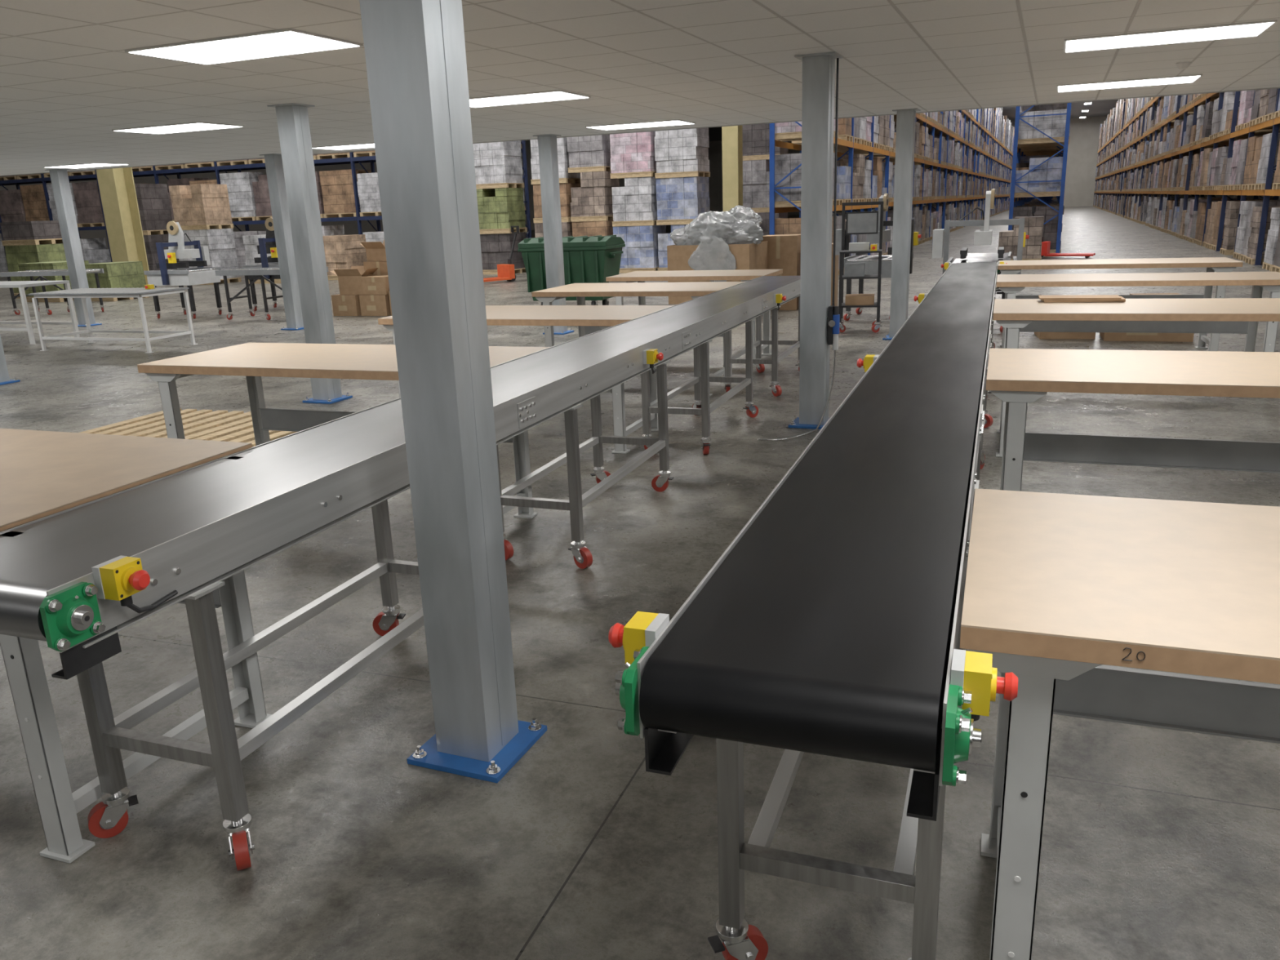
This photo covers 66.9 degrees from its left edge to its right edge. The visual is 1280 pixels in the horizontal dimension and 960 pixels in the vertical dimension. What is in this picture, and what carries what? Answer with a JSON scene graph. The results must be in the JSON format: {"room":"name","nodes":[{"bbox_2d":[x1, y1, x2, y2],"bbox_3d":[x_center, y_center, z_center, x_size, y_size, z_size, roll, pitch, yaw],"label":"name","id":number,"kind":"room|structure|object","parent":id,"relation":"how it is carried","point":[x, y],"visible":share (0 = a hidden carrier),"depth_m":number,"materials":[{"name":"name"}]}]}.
{"room":"distribution center","nodes":[
{"label":"distribution center","id":0,"kind":"room"},
{"bbox_2d":[0,139,624,248],"bbox_3d":[-20.285,-21.199,66.436,0.314,9.600,138.400,4,17,22],"label":"wall","id":1,"kind":"structure","parent":0,"point":[350,228],"depth_m":64.83,"materials":[{"name":"grey paint"}]},
{"bbox_2d":[0,205,1279,959],"bbox_3d":[6.667,-14.543,57.509,84.000,0.300,144.000,4,17,20],"label":"floor","id":2,"kind":"structure","parent":0,"point":[1157,843],"depth_m":2.92,"materials":[{"name":"concrete"}]},
{"bbox_2d":[0,335,20,385],"bbox_3d":[-7.311,-2.352,10.581,0.324,2.622,0.324,4,17,22],"label":"steel column","id":3,"kind":"structure","parent":2,"relation":"on","point":[4,375],"depth_m":10.89,"materials":[{"name":"metal"}]},
{"bbox_2d":[0,220,66,298],"bbox_3d":[-15.228,-5.605,24.592,1.200,1.866,1.000,4,17,22],"label":"packaged goods","id":4,"kind":"object","parent":2,"relation":"on","point":[28,242],"visible":0.46,"depth_m":24.13,"materials":[{"name":"green plastic"}]},
{"bbox_2d":[0,280,79,344],"bbox_3d":[-9.900,-2.630,15.132,1.898,0.879,0.825,4,17,20],"label":"workbench","id":5,"kind":"object","parent":2,"relation":"on","point":[21,285],"visible":0.94,"depth_m":14.75,"materials":[{"name":"white metal"}]},
{"bbox_2d":[0,268,104,315],"bbox_3d":[-11.850,-3.815,19.643,2.000,0.860,0.643,3,16,17],"label":"conveyor","id":6,"kind":"object","parent":2,"relation":"on","point":[42,273],"visible":0.59,"depth_m":19.48,"materials":[{"name":"metal"}]},
{"bbox_2d":[17,260,88,302],"bbox_3d":[-13.997,-4.777,23.273,1.200,0.900,1.000,4,17,22],"label":"packaged goods","id":7,"kind":"object","parent":2,"relation":"on","point":[51,264],"visible":0.3,"depth_m":22.81,"materials":[{"name":"cardboard"}]},
{"bbox_2d":[44,168,102,326],"bbox_3d":[-9.793,-3.986,16.721,0.324,2.622,0.324,4,17,22],"label":"steel column","id":8,"kind":"structure","parent":2,"relation":"on","point":[59,177],"depth_m":16.62,"materials":[{"name":"metal"}]},
{"bbox_2d":[28,287,197,353],"bbox_3d":[-7.421,-2.269,13.661,2.020,0.803,0.865,4,17,20],"label":"workbench","id":9,"kind":"object","parent":2,"relation":"on","point":[82,293],"visible":0.98,"depth_m":13.46,"materials":[{"name":"grey metal"}]},
{"bbox_2d":[144,284,155,288],"bbox_3d":[-6.840,-2.692,13.492,0.100,0.060,0.115,4,17,20],"label":"box","id":10,"kind":"object","parent":9,"relation":"on","point":[148,286],"visible":1,"depth_m":13.47,"materials":[{"name":"yellow plastic"}]},
{"bbox_2d":[84,261,149,301],"bbox_3d":[-12.545,-4.708,22.928,1.200,0.850,1.000,4,17,22],"label":"packaged goods","id":11,"kind":"object","parent":2,"relation":"on","point":[122,274],"visible":0.44,"depth_m":22.53,"materials":[{"name":"green plastic"}]},
{"bbox_2d":[96,167,149,284],"bbox_3d":[-13.914,-9.754,25.067,0.760,9.499,0.760,4,17,22],"label":"column","id":12,"kind":"structure","parent":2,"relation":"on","point":[116,185],"depth_m":25.76,"materials":[{"name":"beige paint"}]},
{"bbox_2d":[0,428,272,863],"bbox_3d":[-2.364,0.399,3.234,2.144,0.949,0.940,4,17,20],"label":"table","id":13,"kind":"object","parent":2,"relation":"on","point":[43,473],"visible":0.73,"depth_m":2.85,"materials":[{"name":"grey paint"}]},
{"bbox_2d":[134,183,179,271],"bbox_3d":[-14.361,-7.139,28.203,1.200,2.803,1.000,4,17,22],"label":"packaged goods","id":14,"kind":"object","parent":2,"relation":"on","point":[153,199],"visible":0.36,"depth_m":27.76,"materials":[{"name":"brown cardboard"}]},
{"bbox_2d":[80,408,252,439],"bbox_3d":[-3.650,-0.382,7.670,1.080,0.144,1.000,3,17,19],"label":"wooden pallet","id":15,"kind":"object","parent":2,"relation":"on","point":[196,424],"visible":0.32,"depth_m":7.62,"materials":[{"name":"brown wood"}]},
{"bbox_2d":[143,221,222,318],"bbox_3d":[-8.381,-3.871,17.796,1.000,1.720,1.146,4,17,20],"label":"machine","id":16,"kind":"object","parent":2,"relation":"on","point":[184,275],"visible":0.97,"depth_m":17.54,"materials":[{"name":"metal"}]},
{"bbox_2d":[168,184,241,284],"bbox_3d":[-12.343,-6.962,27.493,1.200,2.703,1.000,4,17,22],"label":"packaged goods","id":17,"kind":"object","parent":2,"relation":"on","point":[207,206],"visible":0.7,"depth_m":27.05,"materials":[{"name":"brown cardboard"}]},
{"bbox_2d":[193,421,297,455],"bbox_3d":[-2.591,-0.319,7.307,1.080,0.144,1.000,4,17,20],"label":"wooden pallet","id":18,"kind":"object","parent":2,"relation":"on","point":[244,433],"visible":0.09,"depth_m":7.14,"materials":[{"name":"brown wood"}]},
{"bbox_2d":[242,234,280,283],"bbox_3d":[-10.247,-6.202,27.108,1.200,1.300,1.000,4,17,22],"label":"packaged goods","id":19,"kind":"object","parent":2,"relation":"on","point":[251,242],"visible":0.2,"depth_m":26.73,"materials":[{"name":"white plastic"}]},
{"bbox_2d":[243,217,280,311],"bbox_3d":[-6.927,-4.158,18.626,1.000,1.720,1.146,2,16,14],"label":"machine","id":20,"kind":"object","parent":2,"relation":"on","point":[266,246],"visible":0.52,"depth_m":18.33,"materials":[{"name":"metal"}]},
{"bbox_2d":[0,140,531,271],"bbox_3d":[-16.660,-11.604,33.827,28.140,8.517,1.151,4,17,22],"label":"rack","id":21,"kind":"object","parent":2,"relation":"on","point":[352,194],"visible":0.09,"depth_m":32.65,"materials":[{"name":"blue metal"}]},
{"bbox_2d":[214,266,328,319],"bbox_3d":[-6.414,-3.280,17.022,1.900,0.860,0.656,4,17,20],"label":"conveyor","id":22,"kind":"object","parent":2,"relation":"on","point":[246,272],"visible":0.45,"depth_m":16.86,"materials":[{"name":"metal"}]},
{"bbox_2d":[259,153,303,330],"bbox_3d":[-5.491,-3.655,14.978,0.324,2.622,0.324,4,17,22],"label":"steel column","id":23,"kind":"structure","parent":2,"relation":"on","point":[273,162],"depth_m":14.90,"materials":[{"name":"metal"}]},
{"bbox_2d":[266,102,352,404],"bbox_3d":[-3.010,-2.021,8.837,0.324,2.622,0.324,4,17,22],"label":"steel column","id":24,"kind":"structure","parent":2,"relation":"on","point":[292,118],"depth_m":8.72,"materials":[{"name":"metal"}]},
{"bbox_2d":[137,342,550,518],"bbox_3d":[-1.581,-0.225,5.380,2.054,0.934,0.858,4,17,20],"label":"table","id":25,"kind":"object","parent":2,"relation":"on","point":[254,361],"visible":0.48,"depth_m":5.29,"materials":[{"name":"laminate"}]},
{"bbox_2d":[322,234,367,279],"bbox_3d":[-8.513,-6.329,27.514,1.200,1.200,1.000,4,17,22],"label":"packaged goods","id":26,"kind":"object","parent":2,"relation":"on","point":[341,251],"visible":0.52,"depth_m":27.05,"materials":[{"name":"brown cardboard"}]},
{"bbox_2d":[330,239,391,315],"bbox_3d":[-4.517,-3.594,17.144,1.698,1.262,1.094,4,17,20],"label":"cardboard boxes","id":27,"kind":"object","parent":2,"relation":"on","point":[364,291],"visible":0.71,"depth_m":16.94},
{"bbox_2d":[364,231,384,243],"bbox_3d":[-6.808,-6.244,26.895,1.200,1.250,1.000,4,17,22],"label":"packaged goods","id":28,"kind":"object","parent":2,"relation":"on","point":[370,237],"visible":0.03,"depth_m":26.45,"materials":[{"name":"white cardboard"}]},
{"bbox_2d":[0,275,800,871],"bbox_3d":[0.068,-0.488,6.067,0.635,0.950,8.676,4,17,20],"label":"conveyor","id":29,"kind":"object","parent":2,"relation":"on","point":[75,578],"visible":0.8,"depth_m":2.77,"materials":[{"name":"metal"}]},
{"bbox_2d":[359,0,546,782],"bbox_3d":[-0.564,-0.403,2.760,0.324,2.622,0.324,4,17,22],"label":"steel column","id":30,"kind":"structure","parent":2,"relation":"on","point":[415,54],"depth_m":2.72,"materials":[{"name":"metal"}]},
{"bbox_2d":[472,140,527,274],"bbox_3d":[-3.942,-7.619,27.053,1.150,3.606,1.000,4,17,22],"label":"packaged goods","id":31,"kind":"object","parent":2,"relation":"on","point":[500,186],"visible":0.85,"depth_m":26.67,"materials":[{"name":"green plastic"}]},
{"bbox_2d":[483,226,519,282],"bbox_3d":[-3.637,-5.504,23.692,1.569,1.325,0.540,-15,20,-39],"label":"jack","id":32,"kind":"object","parent":2,"relation":"on","point":[505,272],"visible":0.67,"depth_m":23.96,"materials":[{"name":"orange metal"}]},
{"bbox_2d":[377,305,673,453],"bbox_3d":[-0.816,-0.803,7.335,2.004,0.934,0.924,4,17,20],"label":"table","id":33,"kind":"object","parent":2,"relation":"on","point":[605,317],"visible":0.27,"depth_m":6.90,"materials":[{"name":"laminate"}]},
{"bbox_2d":[533,133,573,334],"bbox_3d":[-1.190,-3.325,13.234,0.324,2.622,0.324,4,17,22],"label":"steel column","id":34,"kind":"structure","parent":2,"relation":"on","point":[547,144],"depth_m":13.09,"materials":[{"name":"metal"}]},
{"bbox_2d":[529,137,581,237],"bbox_3d":[-2.236,-7.486,26.448,1.050,3.556,1.000,4,17,22],"label":"packaged goods","id":35,"kind":"object","parent":2,"relation":"on","point":[567,180],"visible":0.17,"depth_m":25.92,"materials":[{"name":"beige cardboard"}]},
{"bbox_2d":[517,235,625,305],"bbox_3d":[-1.123,-3.493,16.410,1.640,1.225,1.000,3,16,17],"label":"waste bin","id":36,"kind":"object","parent":2,"relation":"on","point":[592,259],"visible":0.62,"depth_m":15.95,"materials":[{"name":"green plastic"}]},
{"bbox_2d":[566,134,619,236],"bbox_3d":[-1.203,-7.588,26.028,1.050,3.906,1.000,4,17,22],"label":"packaged goods","id":37,"kind":"object","parent":2,"relation":"on","point":[589,156],"visible":0.54,"depth_m":25.51,"materials":[{"name":"beige cardboard"}]},
{"bbox_2d":[609,131,666,273],"bbox_3d":[-0.027,-7.335,25.436,1.150,3.656,1.000,4,17,22],"label":"packaged goods","id":38,"kind":"object","parent":2,"relation":"on","point":[633,160],"visible":0.78,"depth_m":25.00,"materials":[{"name":"white plastic"}]},
{"bbox_2d":[531,281,744,396],"bbox_3d":[0.021,-1.372,9.248,1.790,0.934,0.990,4,17,20],"label":"table","id":39,"kind":"object","parent":2,"relation":"on","point":[697,289],"visible":0.3,"depth_m":8.99,"materials":[{"name":"laminate"}]},
{"bbox_2d":[654,127,710,271],"bbox_3d":[1.120,-7.262,25.024,1.150,3.656,1.000,4,17,22],"label":"packaged goods","id":40,"kind":"object","parent":2,"relation":"on","point":[681,156],"visible":0.57,"depth_m":24.51,"materials":[{"name":"white plastic"}]},
{"bbox_2d":[605,269,782,364],"bbox_3d":[0.627,-1.832,10.805,1.756,0.934,0.924,4,17,20],"label":"table","id":41,"kind":"object","parent":2,"relation":"on","point":[744,275],"visible":0.38,"depth_m":10.54,"materials":[{"name":"laminate"}]},
{"bbox_2d":[666,205,767,304],"bbox_3d":[1.213,-3.393,14.987,1.468,1.633,1.164,3,16,17],"label":"box","id":42,"kind":"object","parent":2,"relation":"on","point":[732,239],"visible":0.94,"depth_m":14.51,"materials":[{"name":"brown cardboard"}]},
{"bbox_2d":[721,124,742,211],"bbox_3d":[2.084,-9.492,22.028,0.540,9.499,0.540,4,17,22],"label":"stanchion","id":43,"kind":"object","parent":2,"relation":"on","point":[732,135],"visible":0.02,"depth_m":22.53,"materials":[{"name":"yellow paint"}]},
{"bbox_2d":[742,123,788,235],"bbox_3d":[3.496,-8.191,27.368,1.200,4.006,1.000,4,17,22],"label":"packaged goods","id":44,"kind":"object","parent":2,"relation":"on","point":[756,137],"visible":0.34,"depth_m":26.84,"materials":[{"name":"grey plastic"}]},
{"bbox_2d":[763,234,838,310],"bbox_3d":[2.557,-3.321,15.447,1.189,1.151,0.620,4,17,20],"label":"cardboard box","id":45,"kind":"object","parent":2,"relation":"on","point":[784,251],"visible":0.3,"depth_m":15.18,"materials":[{"name":"brown cardboard"}]},
{"bbox_2d":[608,261,1017,959],"bbox_3d":[1.983,-0.609,6.238,0.680,0.956,10.299,4,17,20],"label":"conveyor","id":46,"kind":"object","parent":2,"relation":"on","point":[829,624],"visible":0.88,"depth_m":1.92,"materials":[{"name":"plastic"}]},
{"bbox_2d":[788,51,843,429],"bbox_3d":[1.292,-1.690,7.094,0.324,2.622,0.324,4,17,22],"label":"steel column","id":47,"kind":"structure","parent":2,"relation":"on","point":[818,68],"depth_m":6.99,"materials":[{"name":"metal"}]},
{"bbox_2d":[757,57,839,440],"bbox_3d":[1.159,-1.600,6.818,0.797,2.598,0.158,-14,20,-37],"label":"air regulator","id":48,"kind":"object","parent":47,"relation":"attached to","point":[833,316],"visible":1,"depth_m":7.13,"materials":[{"name":"metal"}]},
{"bbox_2d":[838,201,884,332],"bbox_3d":[2.850,-2.746,12.497,0.588,1.620,0.527,2,16,14],"label":"trolley","id":49,"kind":"object","parent":2,"relation":"on","point":[861,222],"visible":0.88,"depth_m":12.42,"materials":[{"name":"black metal"}]},
{"bbox_2d":[835,193,921,320],"bbox_3d":[3.366,-3.184,13.802,1.146,1.720,1.000,5,17,24],"label":"machine","id":50,"kind":"object","parent":2,"relation":"on","point":[871,262],"visible":0.39,"depth_m":13.57,"materials":[{"name":"metal"}]},
{"bbox_2d":[769,107,1014,275],"bbox_3d":[22.440,-21.774,64.758,1.318,8.567,100.940,4,17,22],"label":"rack","id":51,"kind":"object","parent":2,"relation":"on","point":[959,155],"visible":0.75,"depth_m":34.32,"materials":[{"name":"orange metal"}]},
{"bbox_2d":[882,108,920,340],"bbox_3d":[3.111,-2.994,11.491,0.324,2.622,0.324,4,17,22],"label":"steel column","id":52,"kind":"structure","parent":2,"relation":"on","point":[905,118],"depth_m":11.38,"materials":[{"name":"metal"}]},
{"bbox_2d":[932,188,1029,333],"bbox_3d":[4.304,-2.791,12.280,1.146,1.720,1.000,4,17,20],"label":"machine","id":53,"kind":"object","parent":2,"relation":"on","point":[940,247],"visible":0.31,"depth_m":12.11,"materials":[{"name":"metal"}]},
{"bbox_2d":[960,251,1011,298],"bbox_3d":[4.820,-2.723,13.561,0.650,0.860,1.100,4,17,21],"label":"conveyor","id":54,"kind":"object","parent":2,"relation":"on","point":[1008,255],"visible":0.06,"depth_m":13.28,"materials":[{"name":"metal"}]},
{"bbox_2d":[998,216,1044,260],"bbox_3d":[9.363,-5.899,23.816,1.000,1.100,1.000,4,17,22],"label":"packaged goods","id":55,"kind":"object","parent":2,"relation":"on","point":[1033,225],"visible":0.61,"depth_m":23.36,"materials":[{"name":"brown cardboard"}]},
{"bbox_2d":[1008,102,1071,253],"bbox_3d":[28.319,-22.556,66.762,1.451,8.567,92.540,4,17,22],"label":"rack","id":56,"kind":"object","parent":2,"relation":"on","point":[1042,137],"visible":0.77,"depth_m":26.50,"materials":[{"name":"blue metal"}]},
{"bbox_2d":[1031,205,1095,257],"bbox_3d":[10.939,-6.423,25.038,1.569,1.325,0.540,7,18,29],"label":"truck","id":57,"kind":"object","parent":2,"relation":"on","point":[1046,246],"visible":0.72,"depth_m":25.11,"materials":[{"name":"red metal"}]},
{"bbox_2d":[1034,293,1194,342],"bbox_3d":[5.475,-1.900,11.243,1.624,0.482,0.655,4,17,20],"label":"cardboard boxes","id":58,"kind":"object","parent":2,"relation":"on","point":[1106,336],"visible":0.14,"depth_m":10.98},
{"bbox_2d":[960,488,1279,959],"bbox_3d":[1.768,0.652,1.817,2.231,0.934,0.863,4,17,20],"label":"table","id":59,"kind":"object","parent":2,"relation":"on","point":[1059,588],"visible":0.98,"depth_m":1.84,"materials":[{"name":"laminate"}]},
{"bbox_2d":[998,257,1243,351],"bbox_3d":[4.959,-1.841,10.264,2.231,0.934,0.825,4,17,20],"label":"table","id":60,"kind":"object","parent":2,"relation":"on","point":[1211,264],"visible":0.52,"depth_m":10.02,"materials":[{"name":"laminate"}]},
{"bbox_2d":[986,348,1279,491],"bbox_3d":[2.611,-0.006,4.048,2.231,0.934,0.874,4,17,20],"label":"table","id":61,"kind":"object","parent":2,"relation":"on","point":[1018,377],"visible":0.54,"depth_m":4.16,"materials":[{"name":"laminate"}]},
{"bbox_2d":[992,297,1279,457],"bbox_3d":[3.438,-0.653,6.239,2.231,0.934,0.908,4,17,20],"label":"table","id":62,"kind":"object","parent":2,"relation":"on","point":[1012,314],"visible":0.52,"depth_m":6.04,"materials":[{"name":"laminate"}]},
{"bbox_2d":[1038,294,1125,302],"bbox_3d":[2.987,-1.229,6.560,0.530,0.028,0.229,3,17,18],"label":"bundle","id":63,"kind":"object","parent":62,"relation":"on","point":[1081,298],"visible":1,"depth_m":6.50,"materials":[{"name":"beige wood"}]},
{"bbox_2d":[995,271,1279,351],"bbox_3d":[4.245,-1.283,8.374,2.231,0.934,0.825,4,17,20],"label":"table","id":64,"kind":"object","parent":2,"relation":"on","point":[1010,284],"visible":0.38,"depth_m":8.29,"materials":[{"name":"laminate"}]},
{"bbox_2d":[1093,88,1279,272],"bbox_3d":[31.656,-21.212,61.538,1.351,8.570,100.940,4,17,22],"label":"rack","id":65,"kind":"object","parent":2,"relation":"on","point":[1224,144],"visible":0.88,"depth_m":29.75,"materials":[{"name":"orange metal"}]},
{"bbox_2d":[0,0,1279,175],"bbox_3d":[-8.713,-1.831,3.510,41.000,0.300,24.573,4,17,22],"label":"ceiling","id":66,"kind":"structure","parent":0,"point":[68,78],"depth_m":6.79,"materials":[{"name":"tile"}]},
{"bbox_2d":[43,162,129,168],"bbox_3d":[-8.858,-5.030,15.491,1.200,0.014,0.600,4,17,22],"label":"ceiling light panel","id":67,"kind":"object","parent":66,"relation":"attached to","point":[96,164],"depth_m":15.39,"materials":[{"name":"white plastic"}]},
{"bbox_2d":[111,121,244,133],"bbox_3d":[-4.790,-3.649,10.044,1.200,0.014,0.600,4,17,22],"label":"ceiling light panel","id":68,"kind":"object","parent":66,"relation":"attached to","point":[197,126],"depth_m":9.96,"materials":[{"name":"white plastic"}]},
{"bbox_2d":[124,28,363,64],"bbox_3d":[-2.276,-2.486,5.575,1.200,0.014,0.600,4,17,22],"label":"ceiling light panel","id":69,"kind":"object","parent":66,"relation":"attached to","point":[285,42],"depth_m":5.51,"materials":[{"name":"white plastic"}]},
{"bbox_2d":[311,142,374,150],"bbox_3d":[-3.912,-4.650,13.487,1.200,0.014,0.600,4,17,22],"label":"ceiling light panel","id":70,"kind":"object","parent":66,"relation":"attached to","point":[367,144],"depth_m":13.41,"materials":[{"name":"white plastic"}]},
{"bbox_2d":[469,89,591,107],"bbox_3d":[-1.108,-3.375,8.583,1.200,0.014,0.600,4,17,22],"label":"ceiling light panel","id":71,"kind":"object","parent":66,"relation":"attached to","point":[557,95],"depth_m":8.48,"materials":[{"name":"white plastic"}]},
{"bbox_2d":[0,87,1279,176],"bbox_3d":[-4.020,-5.146,14.461,41.000,0.420,0.160,4,17,22],"label":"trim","id":72,"kind":"structure","parent":66,"relation":"attached to","point":[1271,87],"depth_m":12.20,"materials":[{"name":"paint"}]},
{"bbox_2d":[585,119,695,129],"bbox_3d":[0.006,-4.305,11.743,1.200,0.014,0.600,4,17,22],"label":"ceiling light panel","id":73,"kind":"object","parent":66,"relation":"attached to","point":[666,122],"depth_m":11.65,"materials":[{"name":"white plastic"}]},
{"bbox_2d":[1057,74,1202,92],"bbox_3d":[4.593,-3.747,9.155,1.200,0.014,0.600,4,17,22],"label":"ceiling light panel","id":74,"kind":"object","parent":66,"relation":"attached to","point":[1184,78],"depth_m":9.07,"materials":[{"name":"white plastic"}]},
{"bbox_2d":[1063,19,1277,52],"bbox_3d":[3.472,-2.941,6.435,1.200,0.014,0.600,4,17,22],"label":"ceiling light panel","id":75,"kind":"object","parent":66,"relation":"attached to","point":[1256,28],"depth_m":6.36,"materials":[{"name":"white plastic"}]},
{"bbox_2d":[1175,62,1191,69],"bbox_3d":[4.396,-3.353,7.835,0.110,0.045,0.110,4,17,20],"label":"smoke detector","id":76,"kind":"object","parent":66,"relation":"attached to","point":[1181,65],"visible":1,"depth_m":7.81,"materials":[{"name":"white plastic"}]},
{"bbox_2d":[708,99,1118,141],"bbox_3d":[8.799,-23.664,53.253,63.600,0.200,138.400,4,17,22],"label":"roof","id":77,"kind":"structure","parent":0,"point":[1100,108],"depth_m":99.51,"materials":[{"name":"grey"}]},
{"bbox_2d":[708,115,1233,215],"bbox_3d":[35.190,-37.135,115.815,63.000,9.600,0.304,4,17,22],"label":"wall","id":78,"kind":"structure","parent":0,"point":[1082,148],"depth_m":110.18,"materials":[{"name":"grey paint"}]},
{"bbox_2d":[1233,195,1279,199],"bbox_3d":[38.232,-16.700,42.720,0.314,9.600,138.400,4,17,22],"label":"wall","id":79,"kind":"structure","parent":0,"point":[1248,197],"depth_m":95.31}
]}

